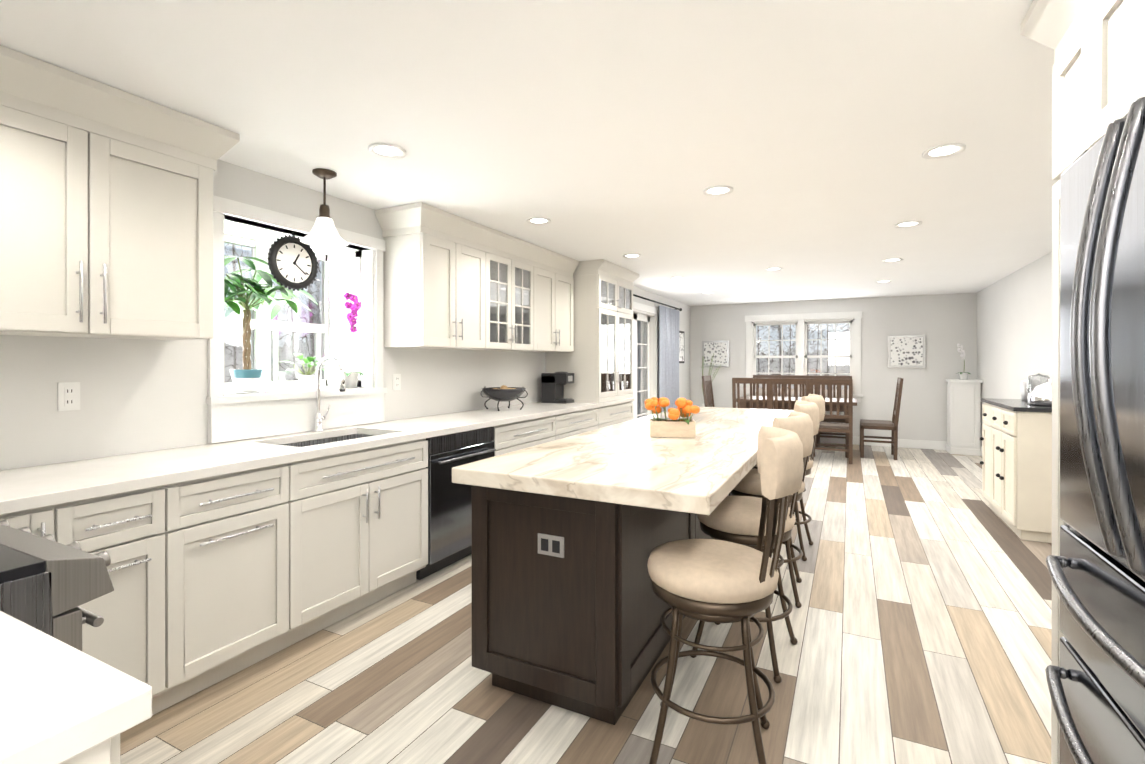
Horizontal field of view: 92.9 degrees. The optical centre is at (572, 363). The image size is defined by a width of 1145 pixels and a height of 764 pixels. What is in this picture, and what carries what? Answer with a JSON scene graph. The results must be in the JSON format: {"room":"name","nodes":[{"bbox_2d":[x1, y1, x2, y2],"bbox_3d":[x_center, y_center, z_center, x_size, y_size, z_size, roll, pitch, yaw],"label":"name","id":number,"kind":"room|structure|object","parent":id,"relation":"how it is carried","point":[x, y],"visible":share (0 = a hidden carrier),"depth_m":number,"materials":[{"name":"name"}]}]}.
{"room":"kitchen","nodes":[
{"label":"kitchen","id":0,"kind":"room"},
{"bbox_2d":[0,159,689,470],"bbox_3d":[-0.553,0.138,4.999,0.350,2.340,11.400,0,0,27],"label":"wall","id":1,"kind":"structure","parent":0,"point":[140,395],"depth_m":2.55,"materials":[{"name":"paint"}]},
{"bbox_2d":[58,382,79,410],"bbox_3d":[-2.050,0.135,2.215,0.008,0.114,0.070,0,0,27],"label":"outlet","id":2,"kind":"object","parent":1,"relation":"attached to","point":[68,395],"visible":1,"depth_m":2.21,"materials":[{"name":"plastic"}]},
{"bbox_2d":[0,45,239,339],"bbox_3d":[-2.062,-0.564,1.750,0.406,0.916,1.738,0,0,27],"label":"upper cabinet","id":3,"kind":"object","parent":1,"relation":"attached to","point":[106,211],"visible":1,"depth_m":2.02,"materials":[{"name":"paint"}]},
{"bbox_2d":[206,195,386,442],"bbox_3d":[-1.740,-0.219,3.291,0.505,1.229,1.150,0,0,27],"label":"bay window","id":4,"kind":"structure","parent":1,"relation":"in","point":[355,271],"depth_m":3.38,"materials":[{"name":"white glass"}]},
{"bbox_2d":[224,255,317,391],"bbox_3d":[-1.816,-0.213,3.166,0.376,0.748,0.617,0,0,27],"label":"plant","id":5,"kind":"object","parent":4,"relation":"on","point":[246,378],"visible":0.83,"depth_m":3.09,"materials":[{"name":"green plant"}]},
{"bbox_2d":[267,231,317,290],"bbox_3d":[-1.600,-0.586,3.118,0.050,0.344,0.320,0,0,27],"label":"clock","id":6,"kind":"object","parent":4,"relation":"hanging from","point":[292,262],"visible":0.96,"depth_m":3.10,"materials":[{"name":"black metal"}]},
{"bbox_2d":[282,353,330,388],"bbox_3d":[-1.661,0.048,3.432,0.298,0.223,0.272,0,0,27],"label":"plant","id":7,"kind":"object","parent":4,"relation":"on","point":[307,381],"visible":0.92,"depth_m":3.41,"materials":[{"name":"green plant"}]},
{"bbox_2d":[334,292,362,387],"bbox_3d":[-1.451,-0.149,3.567,0.204,0.617,0.186,0,0,27],"label":"orchid","id":8,"kind":"object","parent":4,"relation":"on","point":[351,378],"visible":1,"depth_m":3.52,"materials":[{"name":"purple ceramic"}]},
{"bbox_2d":[393,374,400,389],"bbox_3d":[-1.232,0.131,3.819,0.008,0.114,0.070,0,0,27],"label":"outlet","id":9,"kind":"object","parent":1,"relation":"attached to","point":[396,381],"visible":1,"depth_m":3.81,"materials":[{"name":"plastic"}]},
{"bbox_2d":[375,202,578,351],"bbox_3d":[-0.631,-0.569,4.558,0.406,0.918,2.255,0,0,27],"label":"upper cabinet","id":10,"kind":"object","parent":1,"relation":"attached to","point":[453,281],"visible":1,"depth_m":3.98,"materials":[{"name":"paint"}]},
{"bbox_2d":[632,301,658,419],"bbox_3d":[0.798,0.240,7.622,0.376,2.125,1.490,0,0,27],"label":"glass door","id":11,"kind":"structure","parent":1,"relation":"in","point":[645,352],"depth_m":7.96,"materials":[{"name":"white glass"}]},
{"bbox_2d":[633,294,681,411],"bbox_3d":[1.175,0.180,7.873,0.115,2.185,2.680,0,0,27],"label":"panel","id":12,"kind":"object","parent":1,"relation":"hanging from","point":[668,353],"visible":0.54,"depth_m":8.43,"materials":[{"name":"fabric"}]},
{"bbox_2d":[679,331,683,362],"bbox_3d":[1.842,-0.275,9.277,0.029,0.550,0.420,0,0,27],"label":"framed picture","id":13,"kind":"object","parent":1,"relation":"attached to","point":[681,346],"visible":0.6,"depth_m":9.28,"materials":[{"name":"black paper"}]},
{"bbox_2d":[0,0,1059,305],"bbox_3d":[1.385,-1.080,4.009,4.740,0.100,11.440,0,0,27],"label":"ceiling","id":14,"kind":"structure","parent":0,"point":[810,132],"depth_m":2.25,"materials":[{"name":"paint"}]},
{"bbox_2d":[300,168,348,246],"bbox_3d":[-1.333,-0.838,2.926,0.240,0.379,0.240,0,0,27],"label":"pendant light","id":15,"kind":"object","parent":14,"relation":"hanging from","point":[323,232],"visible":1,"depth_m":2.90,"materials":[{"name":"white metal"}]},
{"bbox_2d":[368,143,405,158],"bbox_3d":[-0.893,-1.022,2.622,0.176,0.009,0.176,0,0,27],"label":"recessed light","id":16,"kind":"object","parent":14,"relation":"in","point":[387,150],"visible":0.94,"depth_m":2.62,"materials":[{"name":"white plastic"}]},
{"bbox_2d":[526,217,550,224],"bbox_3d":[-0.243,-1.025,3.919,0.176,0.009,0.176,0,0,27],"label":"recessed light","id":17,"kind":"object","parent":14,"relation":"in","point":[538,220],"visible":0.98,"depth_m":3.91,"materials":[{"name":"white plastic"}]},
{"bbox_2d":[623,254,640,257],"bbox_3d":[0.571,-1.027,5.210,0.176,0.009,0.176,0,0,27],"label":"recessed light","id":18,"kind":"object","parent":14,"relation":"in","point":[631,255],"visible":1,"depth_m":5.20,"materials":[{"name":"white plastic"}]},
{"bbox_2d":[703,185,732,195],"bbox_3d":[0.865,-1.023,3.231,0.176,0.009,0.176,0,0,27],"label":"recessed light","id":19,"kind":"object","parent":14,"relation":"in","point":[720,190],"visible":1,"depth_m":3.23,"materials":[{"name":"white plastic"}]},
{"bbox_2d":[766,267,782,270],"bbox_3d":[2.205,-1.028,5.949,0.176,0.009,0.176,0,0,27],"label":"recessed light","id":20,"kind":"object","parent":14,"relation":"in","point":[774,269],"visible":0.98,"depth_m":5.96,"materials":[{"name":"white plastic"}]},
{"bbox_2d":[876,280,891,282],"bbox_3d":[3.929,-1.030,6.866,0.176,0.009,0.176,0,0,27],"label":"recessed light","id":21,"kind":"object","parent":14,"relation":"in","point":[884,281],"visible":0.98,"depth_m":6.87,"materials":[{"name":"white plastic"}]},
{"bbox_2d":[883,258,902,261],"bbox_3d":[3.198,-1.028,5.431,0.176,0.009,0.176,0,0,27],"label":"recessed light","id":22,"kind":"object","parent":14,"relation":"in","point":[893,260],"visible":0.98,"depth_m":5.43,"materials":[{"name":"white plastic"}]},
{"bbox_2d":[894,221,921,227],"bbox_3d":[2.476,-1.025,4.014,0.176,0.009,0.176,0,0,27],"label":"recessed light","id":23,"kind":"object","parent":14,"relation":"in","point":[906,224],"visible":0.96,"depth_m":4.02,"materials":[{"name":"white plastic"}]},
{"bbox_2d":[922,143,965,158],"bbox_3d":[1.791,-1.022,2.624,0.176,0.009,0.176,0,0,27],"label":"recessed light","id":24,"kind":"object","parent":14,"relation":"in","point":[944,151],"visible":1,"depth_m":2.62,"materials":[{"name":"white plastic"}]},
{"bbox_2d":[120,442,1051,763],"bbox_3d":[1.385,1.360,4.014,4.740,0.100,11.440,0,0,27],"label":"floor","id":25,"kind":"structure","parent":0,"point":[920,618],"depth_m":2.28,"materials":[{"name":"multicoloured wood"}]},
{"bbox_2d":[0,504,63,543],"bbox_3d":[-1.934,0.878,1.768,0.617,0.870,0.174,0,0,27],"label":"base cabinet","id":26,"kind":"object","parent":25,"relation":"on","point":[42,521],"depth_m":1.67,"materials":[{"name":"paint"}]},
{"bbox_2d":[0,520,113,650],"bbox_3d":[-1.527,0.855,1.001,0.751,0.917,0.881,0,0,27],"label":"range","id":27,"kind":"object","parent":25,"relation":"on","point":[49,584],"visible":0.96,"depth_m":1.12,"materials":[{"name":"metal"}]},
{"bbox_2d":[61,734,119,763],"bbox_3d":[-0.965,0.881,0.554,0.628,0.870,0.596,0,0,27],"label":"base cabinet","id":28,"kind":"object","parent":25,"relation":"on","point":[107,751],"visible":0.08,"depth_m":0.64,"materials":[{"name":"paint"}]},
{"bbox_2d":[0,611,151,763],"bbox_3d":[-0.956,0.424,0.557,0.655,0.040,0.612,0,0,27],"label":"countertop","id":29,"kind":"structure","parent":28,"relation":"on","point":[61,702],"depth_m":0.66,"materials":[{"name":"white stone"}]},
{"bbox_2d":[64,484,171,714],"bbox_3d":[-1.824,0.877,1.984,0.617,0.870,0.310,0,0,27],"label":"base cabinet","id":30,"kind":"object","parent":25,"relation":"on","point":[134,637],"depth_m":1.90,"materials":[{"name":"paint"}]},
{"bbox_2d":[172,462,295,704],"bbox_3d":[-1.643,0.877,2.340,0.617,0.870,0.490,0,0,27],"label":"base cabinet","id":31,"kind":"object","parent":25,"relation":"on","point":[215,579],"depth_m":2.20,"materials":[{"name":"paint"}]},
{"bbox_2d":[296,439,427,641],"bbox_3d":[-1.328,0.875,2.958,0.617,0.870,0.896,0,0,27],"label":"base cabinet","id":32,"kind":"object","parent":25,"relation":"on","point":[362,515],"depth_m":2.76,"materials":[{"name":"paint"}]},
{"bbox_2d":[0,397,633,514],"bbox_3d":[-0.961,0.418,3.661,0.631,0.040,6.136,0,0,27],"label":"countertop","id":33,"kind":"structure","parent":32,"relation":"on","point":[29,488],"depth_m":2.31,"materials":[{"name":"white stone"}]},
{"bbox_2d":[313,356,345,431],"bbox_3d":[-1.398,0.178,3.158,0.248,0.440,0.088,0,0,27],"label":"faucet","id":34,"kind":"object","parent":33,"relation":"on","point":[319,417],"visible":1,"depth_m":3.17,"materials":[{"name":"silver metal"}]},
{"bbox_2d":[283,434,375,446],"bbox_3d":[-1.319,0.535,2.988,0.414,0.189,0.704,0,0,27],"label":"sink basin","id":35,"kind":"object","parent":33,"relation":"in","point":[325,440],"visible":0.04,"depth_m":3.19,"materials":[{"name":"silver metal"}]},
{"bbox_2d":[480,385,527,410],"bbox_3d":[-0.578,0.289,4.586,0.399,0.208,0.370,0,0,27],"label":"bowl","id":36,"kind":"object","parent":33,"relation":"on","point":[503,393],"visible":1,"depth_m":4.48,"materials":[{"name":"black metal"}]},
{"bbox_2d":[541,371,573,403],"bbox_3d":[-0.147,0.238,5.454,0.286,0.312,0.180,0,0,27],"label":"coffee maker","id":37,"kind":"object","parent":33,"relation":"on","point":[552,387],"visible":1,"depth_m":5.39,"materials":[{"name":"black plastic"}]},
{"bbox_2d":[545,259,639,402],"bbox_3d":[0.244,-0.318,5.986,0.668,1.424,1.036,0,0,27],"label":"hutch","id":38,"kind":"object","parent":33,"relation":"on","point":[598,362],"visible":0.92,"depth_m":5.54,"materials":[{"name":"paint"}]},
{"bbox_2d":[416,427,495,579],"bbox_3d":[-0.939,0.875,3.640,0.637,0.867,0.657,0,0,27],"label":"dishwasher","id":39,"kind":"object","parent":25,"relation":"on","point":[449,522],"visible":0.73,"depth_m":3.39,"materials":[{"name":"black plastic"}]},
{"bbox_2d":[492,415,555,455],"bbox_3d":[-0.619,0.873,4.349,0.616,0.869,0.880,0,0,27],"label":"base cabinet","id":40,"kind":"object","parent":25,"relation":"on","point":[515,436],"depth_m":4.16,"materials":[{"name":"paint"}]},
{"bbox_2d":[556,407,599,439],"bbox_3d":[-0.217,0.872,5.138,0.616,0.869,0.890,0,0,27],"label":"base cabinet","id":41,"kind":"object","parent":25,"relation":"on","point":[578,422],"depth_m":4.97,"materials":[{"name":"paint"}]},
{"bbox_2d":[472,485,731,724],"bbox_3d":[0.579,0.885,3.425,0.653,0.850,3.120,0,0,27],"label":"kitchen island","id":42,"kind":"object","parent":25,"relation":"on","point":[570,607],"visible":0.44,"depth_m":2.04,"materials":[{"name":"brown wood"}]},
{"bbox_2d":[452,407,793,514],"bbox_3d":[0.723,0.429,3.340,0.990,0.060,3.300,0,0,27],"label":"island countertop","id":43,"kind":"structure","parent":42,"relation":"on","point":[709,467],"depth_m":2.15,"materials":[{"name":"stone"}]},
{"bbox_2d":[644,397,699,437],"bbox_3d":[0.552,0.291,2.975,0.297,0.213,0.241,0,0,27],"label":"flower box","id":44,"kind":"object","parent":43,"relation":"on","point":[674,424],"visible":1,"depth_m":2.93,"materials":[{"name":"beige wood"}]},
{"bbox_2d":[600,401,632,427],"bbox_3d":[0.205,0.870,5.966,0.616,0.869,0.970,0,0,27],"label":"base cabinet","id":45,"kind":"object","parent":25,"relation":"on","point":[614,414],"depth_m":5.81,"materials":[{"name":"paint"}]},
{"bbox_2d":[702,375,714,406],"bbox_3d":[2.373,0.750,8.672,0.510,1.099,0.504,0,0,27],"label":"vase","id":46,"kind":"object","parent":25,"relation":"on","point":[708,391],"visible":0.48,"depth_m":8.75,"materials":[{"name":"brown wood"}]},
{"bbox_2d":[702,354,720,406],"bbox_3d":[2.373,0.560,9.403,0.378,1.477,0.326,0,0,27],"label":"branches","id":47,"kind":"object","parent":25,"relation":"on","point":[709,373],"visible":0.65,"depth_m":9.39,"materials":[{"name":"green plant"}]},
{"bbox_2d":[647,425,803,763],"bbox_3d":[0.501,0.771,1.835,0.513,1.094,0.467,0,0,27],"label":"stool","id":48,"kind":"object","parent":25,"relation":"on","point":[713,581],"visible":1,"depth_m":1.70,"materials":[{"name":"fabric"}]},
{"bbox_2d":[732,378,769,408],"bbox_3d":[2.574,0.752,7.734,0.504,1.099,0.510,0,0,27],"label":"dining chair","id":49,"kind":"object","parent":25,"relation":"on","point":[751,381],"visible":0.25,"depth_m":7.53,"materials":[{"name":"brown wood"}]},
{"bbox_2d":[690,411,813,682],"bbox_3d":[0.818,0.770,2.465,0.502,1.094,0.441,0,0,27],"label":"stool","id":50,"kind":"object","parent":25,"relation":"on","point":[734,519],"visible":0.5,"depth_m":2.33,"materials":[{"name":"fabric"}]},
{"bbox_2d":[753,375,783,396],"bbox_3d":[3.205,0.750,8.972,0.504,1.099,0.510,0,0,27],"label":"dining chair","id":51,"kind":"object","parent":25,"relation":"on","point":[764,376],"visible":0.12,"depth_m":9.16,"materials":[{"name":"brown wood"}]},
{"bbox_2d":[730,400,819,607],"bbox_3d":[1.154,0.768,3.148,0.502,1.094,0.438,0,0,27],"label":"stool","id":52,"kind":"object","parent":25,"relation":"on","point":[749,484],"visible":0.38,"depth_m":3.00,"materials":[{"name":"fabric"}]},
{"bbox_2d":[752,394,824,560],"bbox_3d":[1.504,0.767,3.836,0.502,1.094,0.435,0,0,27],"label":"stool","id":53,"kind":"object","parent":25,"relation":"on","point":[819,400],"visible":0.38,"depth_m":3.68,"materials":[{"name":"fabric"}]},
{"bbox_2d":[770,378,809,409],"bbox_3d":[3.015,0.753,7.498,0.504,1.099,0.510,0,0,27],"label":"dining chair","id":54,"kind":"object","parent":25,"relation":"on","point":[795,381],"visible":0.21,"depth_m":7.31,"materials":[{"name":"brown wood"}]},
{"bbox_2d":[736,396,856,457],"bbox_3d":[3.349,0.916,8.153,1.620,0.769,0.920,0,0,27],"label":"dining table","id":55,"kind":"object","parent":25,"relation":"on","point":[827,404],"visible":0.42,"depth_m":7.85,"materials":[{"name":"brown wood"}]},
{"bbox_2d":[784,375,816,446],"bbox_3d":[3.650,0.750,8.745,0.504,1.099,0.510,0,0,27],"label":"dining chair","id":56,"kind":"object","parent":25,"relation":"on","point":[798,377],"visible":0.06,"depth_m":8.94,"materials":[{"name":"brown wood"}]},
{"bbox_2d":[810,379,852,463],"bbox_3d":[3.465,0.753,7.280,0.504,1.099,0.510,0,0,27],"label":"dining chair","id":57,"kind":"object","parent":25,"relation":"on","point":[836,427],"visible":0.71,"depth_m":7.07,"materials":[{"name":"brown wood"}]},
{"bbox_2d":[816,376,851,446],"bbox_3d":[4.096,0.751,8.518,0.504,1.099,0.510,0,0,27],"label":"dining chair","id":58,"kind":"object","parent":25,"relation":"on","point":[828,396],"visible":0.21,"depth_m":8.65,"materials":[{"name":"brown wood"}]},
{"bbox_2d":[860,377,902,459],"bbox_3d":[4.310,0.752,7.606,0.510,1.099,0.504,0,0,27],"label":"dining chair","id":59,"kind":"object","parent":25,"relation":"on","point":[892,425],"visible":1,"depth_m":7.45,"materials":[{"name":"brown wood"}]},
{"bbox_2d":[945,379,982,455],"bbox_3d":[5.668,0.769,7.880,0.390,1.064,0.390,0,0,27],"label":"pedestal stand","id":60,"kind":"object","parent":25,"relation":"on","point":[963,417],"visible":0.96,"depth_m":7.73,"materials":[{"name":"white wood"}]},
{"bbox_2d":[956,343,969,379],"bbox_3d":[5.647,-0.023,7.849,0.196,0.519,0.271,0,0,27],"label":"orchid","id":61,"kind":"object","parent":60,"relation":"on","point":[963,375],"visible":1,"depth_m":7.83,"materials":[{"name":"ceramic"}]},
{"bbox_2d":[980,398,1051,542],"bbox_3d":[3.761,0.816,4.390,0.601,0.984,1.130,0,0,27],"label":"base cabinet","id":62,"kind":"object","parent":25,"relation":"on","point":[1016,461],"visible":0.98,"depth_m":4.02,"materials":[{"name":"wood"}]},
{"bbox_2d":[1021,377,1051,405],"bbox_3d":[3.685,0.220,4.187,0.277,0.205,0.277,0,0,18],"label":"server","id":63,"kind":"object","parent":62,"relation":"on","point":[1034,391],"depth_m":4.19,"materials":[{"name":"silver metal"}]},
{"bbox_2d":[1029,373,1048,376],"bbox_3d":[3.853,0.203,4.493,0.147,0.240,0.147,0,0,15],"label":"server","id":64,"kind":"object","parent":62,"relation":"on","point":[1038,374],"depth_m":4.50,"materials":[{"name":"silver metal"}]},
{"bbox_2d":[1020,0,1144,763],"bbox_3d":[1.573,0.147,0.754,1.202,2.335,1.385,0,0,27],"label":"cabinet","id":65,"kind":"object","parent":25,"relation":"on","point":[1098,72],"visible":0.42,"depth_m":1.41,"materials":[{"name":"paint"}]},
{"bbox_2d":[1045,96,1144,763],"bbox_3d":[1.290,0.415,0.755,0.892,1.799,0.910,0,0,27],"label":"refrigerator","id":66,"kind":"object","parent":25,"relation":"on","point":[1096,678],"visible":1,"depth_m":0.99,"materials":[{"name":"grey metal"}]},
{"bbox_2d":[690,292,976,440],"bbox_3d":[3.950,0.130,9.046,4.700,2.340,0.100,0,0,27],"label":"wall","id":67,"kind":"structure","parent":0,"point":[945,324],"depth_m":8.50,"materials":[{"name":"paint"}]},
{"bbox_2d":[702,340,728,366],"bbox_3d":[2.548,-0.171,9.685,0.470,0.460,0.029,0,0,27],"label":"picture","id":68,"kind":"object","parent":67,"relation":"attached to","point":[719,350],"visible":0.92,"depth_m":9.66,"materials":[{"name":"white paper"}]},
{"bbox_2d":[745,311,862,401],"bbox_3d":[3.818,-0.102,9.084,1.820,1.445,0.150,0,0,27],"label":"window","id":69,"kind":"structure","parent":67,"relation":"in","point":[800,322],"depth_m":9.05,"materials":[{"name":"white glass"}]},
{"bbox_2d":[820,435,947,449],"bbox_3d":[3.914,1.235,8.998,4.470,0.129,0.017,0,0,27],"label":"baseboard","id":70,"kind":"structure","parent":67,"relation":"attached to","point":[922,444],"depth_m":8.39,"materials":[{"name":"white wood"}]},
{"bbox_2d":[888,335,924,367],"bbox_3d":[5.136,-0.178,8.366,0.490,0.500,0.029,0,0,27],"label":"picture","id":71,"kind":"object","parent":67,"relation":"attached to","point":[906,351],"visible":0.96,"depth_m":8.35,"materials":[{"name":"white paper"}]},
{"bbox_2d":[977,252,1051,445],"bbox_3d":[3.434,0.142,2.967,0.100,2.340,11.400,0,0,27],"label":"wall","id":72,"kind":"structure","parent":0,"point":[1014,329],"depth_m":6.12,"materials":[{"name":"paint"}]},
{"label":"outside","id":73,"kind":"structure","parent":0,"visible":0},
{"bbox_2d":[224,243,849,389],"bbox_3d":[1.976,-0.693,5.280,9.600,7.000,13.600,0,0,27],"label":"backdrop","id":74,"kind":"structure","parent":73,"point":[791,348],"depth_m":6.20,"materials":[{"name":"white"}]}
]}

